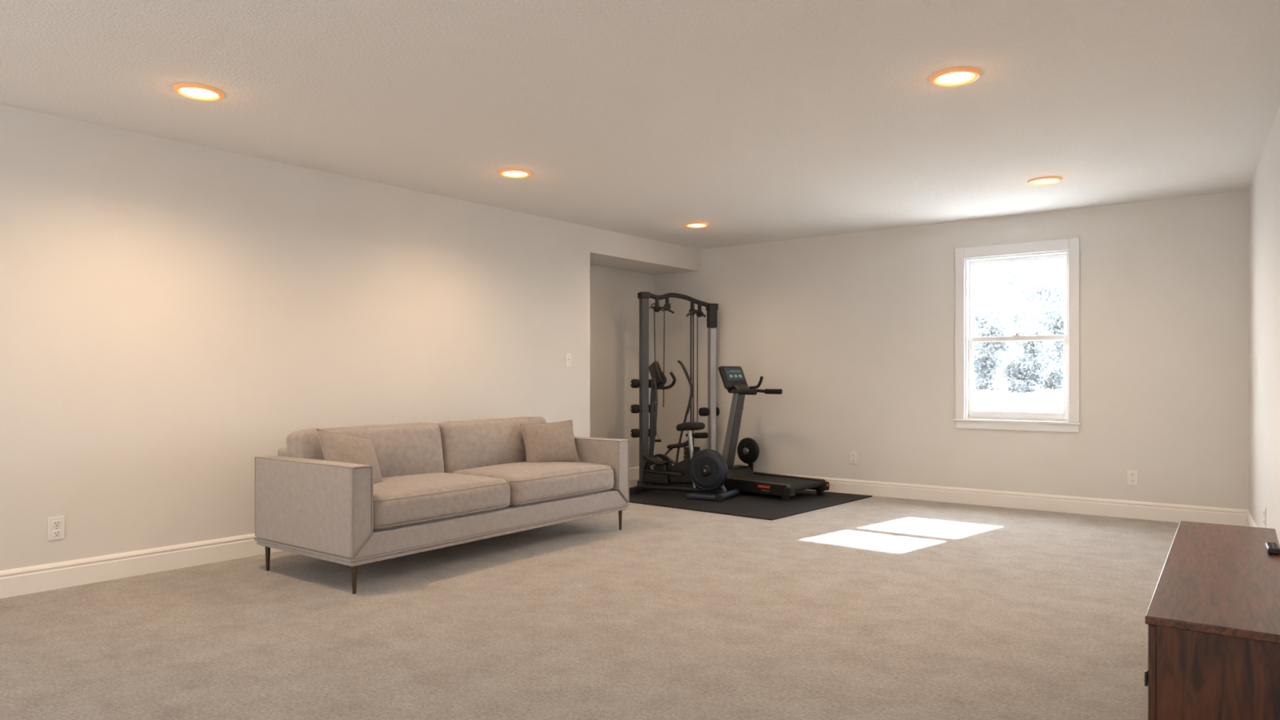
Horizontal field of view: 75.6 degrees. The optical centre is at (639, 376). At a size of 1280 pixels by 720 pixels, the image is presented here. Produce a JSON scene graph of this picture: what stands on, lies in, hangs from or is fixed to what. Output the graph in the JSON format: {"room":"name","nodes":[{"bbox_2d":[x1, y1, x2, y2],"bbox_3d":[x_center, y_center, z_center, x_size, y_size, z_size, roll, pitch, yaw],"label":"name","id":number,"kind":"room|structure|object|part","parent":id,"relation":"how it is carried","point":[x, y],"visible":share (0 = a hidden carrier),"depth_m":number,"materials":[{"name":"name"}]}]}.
{"room":"recreation room","nodes":[
{"label":"recreation room","id":0,"kind":"room"},
{"bbox_2d":[0,104,590,570],"bbox_3d":[-2.785,-0.130,4.847,0.140,2.500,7.177,0,0,39],"label":"wall","id":1,"kind":"structure","parent":0,"point":[171,312],"depth_m":4.99,"materials":[{"name":"paint"}]},
{"bbox_2d":[48,515,64,540],"bbox_3d":[-3.085,0.800,4.362,0.010,0.120,0.074,0,0,39],"label":"wall outlet","id":2,"kind":"object","parent":1,"relation":"attached to","point":[55,524],"visible":1,"depth_m":4.36,"materials":[{"name":"plastic"}]},
{"bbox_2d":[53,520,60,526],"bbox_3d":[-3.083,0.774,4.361,0.004,0.030,0.034,0,0,39],"label":"receptacle","id":3,"kind":"object","parent":2,"relation":"attached to","point":[55,522],"depth_m":4.36,"materials":[{"name":"plastic"}]},
{"bbox_2d":[53,529,60,536],"bbox_3d":[-3.083,0.826,4.361,0.004,0.030,0.034,0,0,39],"label":"receptacle","id":4,"kind":"object","parent":2,"relation":"attached to","point":[55,532],"depth_m":4.36,"materials":[{"name":"plastic"}]},
{"bbox_2d":[0,533,283,598],"bbox_3d":[-2.725,1.051,4.797,0.016,0.138,7.177,0,0,39],"label":"baseboard","id":5,"kind":"structure","parent":1,"relation":"attached to","point":[60,575],"depth_m":4.60,"materials":[{"name":"white wood"}]},
{"bbox_2d":[565,353,571,366],"bbox_3d":[-0.634,-0.150,7.352,0.018,0.120,0.074,0,0,39],"label":"light switch","id":6,"kind":"object","parent":1,"relation":"attached to","point":[568,356],"visible":1,"depth_m":7.36,"materials":[{"name":"plastic"}]},
{"bbox_2d":[0,479,1179,719],"bbox_3d":[0.242,1.180,4.130,7.254,0.120,9.900,0,0,39],"label":"floor","id":7,"kind":"structure","parent":0,"point":[873,607],"depth_m":3.70,"materials":[{"name":"carpet"}]},
{"bbox_2d":[253,416,629,594],"bbox_3d":[-1.155,0.708,5.407,0.962,0.824,2.318,0,0,37],"label":"sofa","id":8,"kind":"object","parent":7,"relation":"on","point":[444,484],"visible":0.94,"depth_m":4.85,"materials":[{"name":"beige fabric"}]},
{"bbox_3d":[-2.152,1.044,4.770,0.052,0.152,0.052,0,0,37],"label":"leg","id":9,"kind":"part","parent":8,"relation":"part of","materials":[{"name":"brown metal"}]},
{"bbox_3d":[-1.480,0.615,5.654,0.126,0.390,2.056,0,0,37],"label":"frame","id":10,"kind":"part","parent":8,"relation":"part of","materials":[{"name":"beige fabric"}]},
{"bbox_3d":[-1.810,0.694,4.535,0.950,0.467,0.125,0,0,37],"label":"armrest","id":11,"kind":"part","parent":8,"relation":"part of","materials":[{"name":"beige fabric"}]},
{"bbox_2d":[315,428,382,484],"bbox_3d":[-1.649,0.482,4.724,0.199,0.388,0.468,0,0,29],"label":"throw pillow","id":12,"kind":"object","parent":8,"relation":"on","point":[335,446],"visible":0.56,"depth_m":4.68,"materials":[{"name":"fabric"}]},
{"bbox_3d":[-1.476,1.044,4.263,0.052,0.152,0.052,0,0,37],"label":"leg","id":13,"kind":"part","parent":8,"relation":"part of","materials":[{"name":"brown metal"}]},
{"bbox_2d":[285,422,444,477],"bbox_3d":[-1.681,0.498,5.148,0.286,0.403,1.030,0,0,37],"label":"cushion","id":14,"kind":"object","parent":8,"relation":"on","point":[405,449],"depth_m":5.16,"materials":[{"name":"beige fabric"}]},
{"bbox_2d":[373,472,510,531],"bbox_3d":[-1.371,0.728,4.928,0.728,0.239,1.026,0,0,37],"label":"seat cushion","id":15,"kind":"object","parent":8,"relation":"on","point":[403,501],"depth_m":4.73,"materials":[{"name":"beige fabric"}]},
{"bbox_3d":[-1.154,0.956,5.409,0.938,0.028,2.298,0,0,37],"label":"rail","id":16,"kind":"part","parent":8,"relation":"part of","materials":[{"name":"beige fabric"}]},
{"bbox_2d":[435,416,546,473],"bbox_3d":[-1.062,0.498,5.972,0.287,0.402,1.029,0,0,37],"label":"cushion","id":17,"kind":"object","parent":8,"relation":"on","point":[468,444],"depth_m":5.74,"materials":[{"name":"beige fabric"}]},
{"bbox_2d":[452,461,613,506],"bbox_3d":[-0.753,0.728,5.752,0.729,0.237,1.028,0,0,37],"label":"seat cushion","id":18,"kind":"object","parent":8,"relation":"on","point":[540,484],"depth_m":5.54,"materials":[{"name":"beige fabric"}]},
{"bbox_2d":[520,419,580,462],"bbox_3d":[-0.655,0.486,6.016,0.415,0.332,0.171,0,0,-26],"label":"throw pillow","id":19,"kind":"object","parent":8,"relation":"on","point":[554,442],"visible":0.92,"depth_m":5.97,"materials":[{"name":"fabric"}]},
{"bbox_3d":[-0.498,0.694,6.283,0.950,0.467,0.125,0,0,37],"label":"armrest","id":20,"kind":"part","parent":8,"relation":"part of","materials":[{"name":"beige fabric"}]},
{"bbox_3d":[-0.144,1.044,6.039,0.052,0.152,0.052,0,0,37],"label":"leg","id":21,"kind":"part","parent":8,"relation":"part of","materials":[{"name":"brown metal"}]},
{"bbox_2d":[629,483,872,520],"bbox_3d":[0.739,1.114,7.768,2.301,0.012,1.706,0,0,39],"label":"mat","id":22,"kind":"object","parent":7,"relation":"on","point":[747,504],"visible":0.54,"depth_m":7.33,"materials":[{"name":"rubber"}]},
{"bbox_2d":[629,291,719,484],"bbox_3d":[0.368,0.123,8.439,0.978,1.969,0.250,0,0,-19],"label":"cable machine","id":23,"kind":"object","parent":22,"relation":"on","point":[643,383],"visible":0.77,"depth_m":8.39,"materials":[{"name":"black metal"}]},
{"bbox_3d":[0.539,0.793,8.573,0.150,0.040,0.090,0,0,-19],"label":"weight plate","id":24,"kind":"part","parent":23,"relation":"part of","materials":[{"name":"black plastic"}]},
{"bbox_3d":[0.539,0.748,8.573,0.150,0.040,0.090,0,0,-19],"label":"weight plate","id":25,"kind":"part","parent":23,"relation":"part of","materials":[{"name":"black plastic"}]},
{"bbox_3d":[0.530,0.148,8.554,0.015,1.800,0.016,0,0,-19],"label":"guide rod","id":26,"kind":"part","parent":23,"relation":"part of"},
{"bbox_3d":[0.553,0.148,8.563,0.015,1.800,0.016,0,0,-19],"label":"guide rod","id":27,"kind":"part","parent":23,"relation":"part of","materials":[{"name":"grey metal"}]},
{"bbox_2d":[629,360,740,502],"bbox_3d":[0.407,0.471,7.719,0.965,1.268,0.450,0,0,28],"label":"exercise bike","id":28,"kind":"object","parent":22,"relation":"on","point":[706,469],"visible":1,"depth_m":7.71,"materials":[{"name":"black metal"}]},
{"bbox_3d":[0.129,0.408,7.733,0.083,0.803,0.024,0,0,28],"label":"swing arm","id":29,"kind":"part","parent":28,"relation":"part of"},
{"bbox_3d":[0.168,0.823,7.817,0.128,0.111,0.114,0,0,28],"label":"crank arm","id":30,"kind":"part","parent":28,"relation":"part of","materials":[{"name":"silver metal"}]},
{"bbox_3d":[0.204,0.861,7.729,0.406,0.126,0.074,0,0,28],"label":"pedal rail","id":31,"kind":"part","parent":28,"relation":"part of","materials":[{"name":"black metal"}]},
{"bbox_3d":[0.353,0.792,7.847,0.271,0.258,0.074,0,0,28],"label":"pedal rail","id":32,"kind":"part","parent":28,"relation":"part of","materials":[{"name":"metal"}]},
{"bbox_3d":[0.429,0.095,7.820,0.162,0.515,0.028,0,0,28],"label":"swing arm","id":33,"kind":"part","parent":28,"relation":"part of","materials":[{"name":"black plastic"}]},
{"bbox_3d":[0.486,0.758,7.676,0.101,0.544,0.044,0,0,28],"label":"seat post","id":34,"kind":"part","parent":28,"relation":"part of","materials":[{"name":"silver metal"}]},
{"bbox_2d":[718,365,829,501],"bbox_3d":[1.180,0.502,7.897,0.632,1.213,1.072,0,0,-44],"label":"treadmill","id":35,"kind":"object","parent":22,"relation":"on","point":[743,477],"visible":0.9,"depth_m":8.00,"materials":[{"name":"black plastic"}]},
{"bbox_3d":[0.922,0.136,7.922,0.096,0.047,0.260,0,0,-2],"label":"handrail","id":36,"kind":"part","parent":35,"relation":"part of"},
{"bbox_2d":[727,464,753,477],"bbox_3d":[0.894,0.965,8.189,0.480,0.142,0.254,0,0,-44],"label":"hood","id":37,"kind":"object","parent":35,"relation":"attached to","point":[734,471],"depth_m":8.15,"materials":[{"name":"black plastic"}]},
{"bbox_3d":[0.976,1.013,7.712,0.070,0.110,1.050,0,0,-44],"label":"rail","id":38,"kind":"part","parent":35,"relation":"part of","materials":[{"name":"black plastic"}]},
{"bbox_3d":[1.095,0.135,8.114,0.320,0.047,0.121,0,0,-9],"label":"handrail","id":39,"kind":"part","parent":35,"relation":"part of","materials":[{"name":"grey metal"}]},
{"bbox_3d":[1.369,1.013,8.097,0.070,0.110,1.050,0,0,-44],"label":"rail","id":40,"kind":"part","parent":35,"relation":"part of","materials":[{"name":"black plastic"}]},
{"bbox_2d":[1144,520,1279,719],"bbox_3d":[1.950,0.870,2.757,0.330,0.500,1.745,0,0,36],"label":"tv stand","id":41,"kind":"object","parent":7,"relation":"on","point":[1212,616],"visible":1,"depth_m":2.13,"materials":[{"name":"brown wood"}]},
{"bbox_3d":[1.351,0.802,2.196,0.011,0.038,0.024,0,0,36],"label":"handle","id":42,"kind":"part","parent":41,"relation":"part of","materials":[{"name":"black plastic"}]},
{"bbox_3d":[1.498,0.821,2.376,0.018,0.350,0.570,0,0,36],"label":"door","id":43,"kind":"part","parent":41,"relation":"part of","materials":[{"name":"brown wood"}]},
{"bbox_2d":[1265,542,1279,555],"bbox_3d":[2.249,0.608,2.933,0.036,0.024,0.140,0,0,34],"label":"remote control","id":44,"kind":"object","parent":41,"relation":"on","point":[1273,548],"visible":1,"depth_m":2.89,"materials":[{"name":"black plastic"}]},
{"bbox_2d":[590,265,654,467],"bbox_3d":[-0.781,-0.130,8.203,0.120,2.500,3.156,0,0,39],"label":"wall","id":45,"kind":"structure","parent":0,"point":[614,300],"depth_m":8.76,"materials":[{"name":"paint"}]},
{"bbox_2d":[629,466,639,480],"bbox_3d":[-0.745,1.051,8.140,0.016,0.138,2.906,0,0,39],"label":"baseboard","id":46,"kind":"structure","parent":45,"relation":"attached to","point":[633,471],"depth_m":8.97,"materials":[{"name":"white wood"}]},
{"bbox_2d":[0,0,1279,248],"bbox_3d":[0.242,-1.440,4.130,7.254,0.120,9.900,0,0,39],"label":"ceiling","id":47,"kind":"structure","parent":0,"point":[753,121],"depth_m":4.09,"materials":[{"name":"paint"}]},
{"bbox_2d":[172,83,224,101],"bbox_3d":[-2.132,-1.373,3.986,0.222,0.015,0.222,0,0,39],"label":"recessed light","id":48,"kind":"object","parent":47,"relation":"in","point":[191,91],"visible":1,"depth_m":3.97,"materials":[{"name":"white plastic"}]},
{"bbox_2d":[179,87,217,97],"bbox_3d":[-2.132,-1.375,3.986,0.164,0.009,0.164,0,0,39],"label":"diffuser","id":49,"kind":"object","parent":48,"relation":"attached to","point":[188,92],"depth_m":3.98,"materials":[{"name":"white plastic"}]},
{"bbox_2d":[497,168,531,177],"bbox_3d":[-0.844,-1.373,5.571,0.222,0.015,0.222,0,0,39],"label":"recessed light","id":50,"kind":"object","parent":47,"relation":"in","point":[508,172],"visible":1,"depth_m":5.55,"materials":[{"name":"white plastic"}]},
{"bbox_2d":[502,171,526,176],"bbox_3d":[-0.844,-1.375,5.571,0.164,0.009,0.164,0,0,39],"label":"diffuser","id":51,"kind":"object","parent":50,"relation":"attached to","point":[504,173],"depth_m":5.58,"materials":[{"name":"white plastic"}]},
{"bbox_2d":[684,222,709,227],"bbox_3d":[0.515,-1.373,7.466,0.222,0.015,0.222,0,0,39],"label":"recessed light","id":52,"kind":"object","parent":47,"relation":"in","point":[692,224],"visible":1,"depth_m":7.44,"materials":[{"name":"white plastic"}]},
{"bbox_2d":[688,224,705,226],"bbox_3d":[0.515,-1.375,7.466,0.164,0.009,0.164,0,0,39],"label":"diffuser","id":53,"kind":"object","parent":52,"relation":"attached to","point":[690,225],"depth_m":7.48,"materials":[{"name":"white plastic"}]},
{"bbox_2d":[929,66,981,86],"bbox_3d":[1.446,-1.373,3.787,0.222,0.015,0.222,0,0,39],"label":"recessed light","id":54,"kind":"object","parent":47,"relation":"in","point":[954,77],"visible":1,"depth_m":3.77,"materials":[{"name":"white plastic"}]},
{"bbox_2d":[936,71,973,83],"bbox_3d":[1.446,-1.375,3.787,0.164,0.009,0.164,0,0,39],"label":"diffuser","id":55,"kind":"object","parent":54,"relation":"attached to","point":[950,77],"depth_m":3.78,"materials":[{"name":"white plastic"}]},
{"bbox_2d":[1027,176,1062,185],"bbox_3d":[2.839,-1.373,5.783,0.222,0.015,0.222,0,0,39],"label":"recessed light","id":56,"kind":"object","parent":47,"relation":"in","point":[1043,180],"visible":1,"depth_m":5.77,"materials":[{"name":"white plastic"}]},
{"bbox_2d":[1032,178,1057,183],"bbox_3d":[2.839,-1.375,5.783,0.164,0.009,0.164,0,0,39],"label":"diffuser","id":57,"kind":"object","parent":56,"relation":"attached to","point":[1034,180],"depth_m":5.77,"materials":[{"name":"white plastic"}]},
{"bbox_2d":[590,226,699,275],"bbox_3d":[-0.515,-1.262,7.973,0.584,0.234,2.937,0,0,39],"label":"wall","id":58,"kind":"structure","parent":0,"point":[608,249],"depth_m":8.28,"materials":[{"name":"paint"}]},
{"bbox_2d":[654,190,1248,509],"bbox_3d":[2.391,-0.130,7.737,5.637,2.500,0.151,0,0,36],"label":"wall","id":59,"kind":"structure","parent":0,"point":[855,331],"depth_m":7.36,"materials":[{"name":"paint"}]},
{"bbox_2d":[849,451,857,463],"bbox_3d":[2.042,0.771,7.888,0.074,0.120,0.010,0,0,36],"label":"wall outlet","id":60,"kind":"object","parent":59,"relation":"attached to","point":[853,455],"visible":1,"depth_m":7.88,"materials":[{"name":"plastic"}]},
{"bbox_2d":[671,465,1248,526],"bbox_3d":[2.330,1.051,7.678,5.367,0.138,0.016,0,0,36],"label":"baseboard","id":61,"kind":"structure","parent":59,"relation":"attached to","point":[1174,513],"depth_m":6.90,"materials":[{"name":"white wood"}]},
{"bbox_2d":[953,237,1081,432],"bbox_3d":[3.245,-0.344,7.103,1.012,1.597,0.204,0,0,36],"label":"window","id":62,"kind":"structure","parent":59,"relation":"in","point":[966,417],"depth_m":7.05,"materials":[{"name":"white wood"}]},
{"bbox_3d":[3.246,0.002,7.104,0.794,0.707,0.030,0,0,36],"label":"sash","id":63,"kind":"part","parent":62,"relation":"part of","materials":[{"name":"clear glass"}]},
{"bbox_3d":[3.267,-0.670,7.133,0.794,0.720,0.030,0,0,36],"label":"sash","id":64,"kind":"part","parent":62,"relation":"part of","materials":[{"name":"glass"}]},
{"bbox_2d":[1127,469,1137,485],"bbox_3d":[3.899,0.797,6.532,0.074,0.120,0.010,0,0,36],"label":"wall outlet","id":65,"kind":"object","parent":59,"relation":"attached to","point":[1132,475],"visible":1,"depth_m":6.53,"materials":[{"name":"plastic"}]},
{"bbox_2d":[1248,104,1279,545],"bbox_3d":[2.027,-0.130,2.221,0.122,2.500,9.200,0,0,33],"label":"wall","id":66,"kind":"structure","parent":0,"point":[1264,188],"depth_m":4.96,"materials":[{"name":"paint"}]},
{"bbox_2d":[1245,509,1257,527],"bbox_3d":[1.970,1.051,2.258,0.020,0.138,9.200,0,0,33],"label":"baseboard","id":67,"kind":"structure","parent":66,"relation":"attached to","point":[1250,522],"depth_m":5.84,"materials":[{"name":"white wood"}]},
{"bbox_2d":[1263,506,1266,528],"bbox_3d":[3.688,0.830,4.872,0.010,0.120,0.074,0,0,33],"label":"wall outlet","id":68,"kind":"object","parent":66,"relation":"attached to","point":[1264,508],"visible":0.96,"depth_m":4.84,"materials":[{"name":"plastic"}]},
{"label":"outside","id":69,"kind":"structure","parent":0,"visible":0},
{"bbox_2d":[973,382,1062,413],"bbox_3d":[40.517,0.820,49.542,120.000,0.200,112.000,0,0,39],"label":"ground","id":70,"kind":"structure","parent":69,"point":[1047,400],"depth_m":24.39,"materials":[{"name":"white snow"}]},
{"bbox_2d":[973,307,1012,391],"bbox_3d":[18.441,-1.494,43.724,2.777,4.508,3.927,0,0,-5],"label":"tree","id":71,"kind":"object","parent":70,"relation":"on","point":[988,366],"visible":0.77,"depth_m":43.62,"materials":[{"name":"green plant"}]},
{"bbox_2d":[974,262,1031,388],"bbox_3d":[22.631,-3.489,51.890,3.898,8.461,3.730,0,0,11],"label":"tree","id":72,"kind":"object","parent":70,"relation":"on","point":[1016,274],"visible":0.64,"depth_m":51.83,"materials":[{"name":"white plant"}]},
{"bbox_2d":[1000,325,1055,392],"bbox_3d":[17.748,-0.800,37.852,2.311,3.120,2.063,0,0,-1],"label":"tree","id":73,"kind":"object","parent":70,"relation":"on","point":[1028,374],"visible":0.96,"depth_m":37.51,"materials":[{"name":"green plant"}]},
{"bbox_2d":[1001,275,1063,363],"bbox_3d":[29.523,-3.304,60.398,6.415,8.091,6.076,0,0,39],"label":"tree","id":74,"kind":"object","parent":70,"relation":"on","point":[1037,293],"visible":0.38,"depth_m":59.73,"materials":[{"name":"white plant"}]},
{"bbox_2d":[1027,306,1063,389],"bbox_3d":[24.134,-1.666,47.929,3.655,4.869,3.902,0,0,39],"label":"tree","id":75,"kind":"object","parent":70,"relation":"on","point":[1055,322],"visible":0.47,"depth_m":47.90,"materials":[{"name":"green plant"}]}
]}

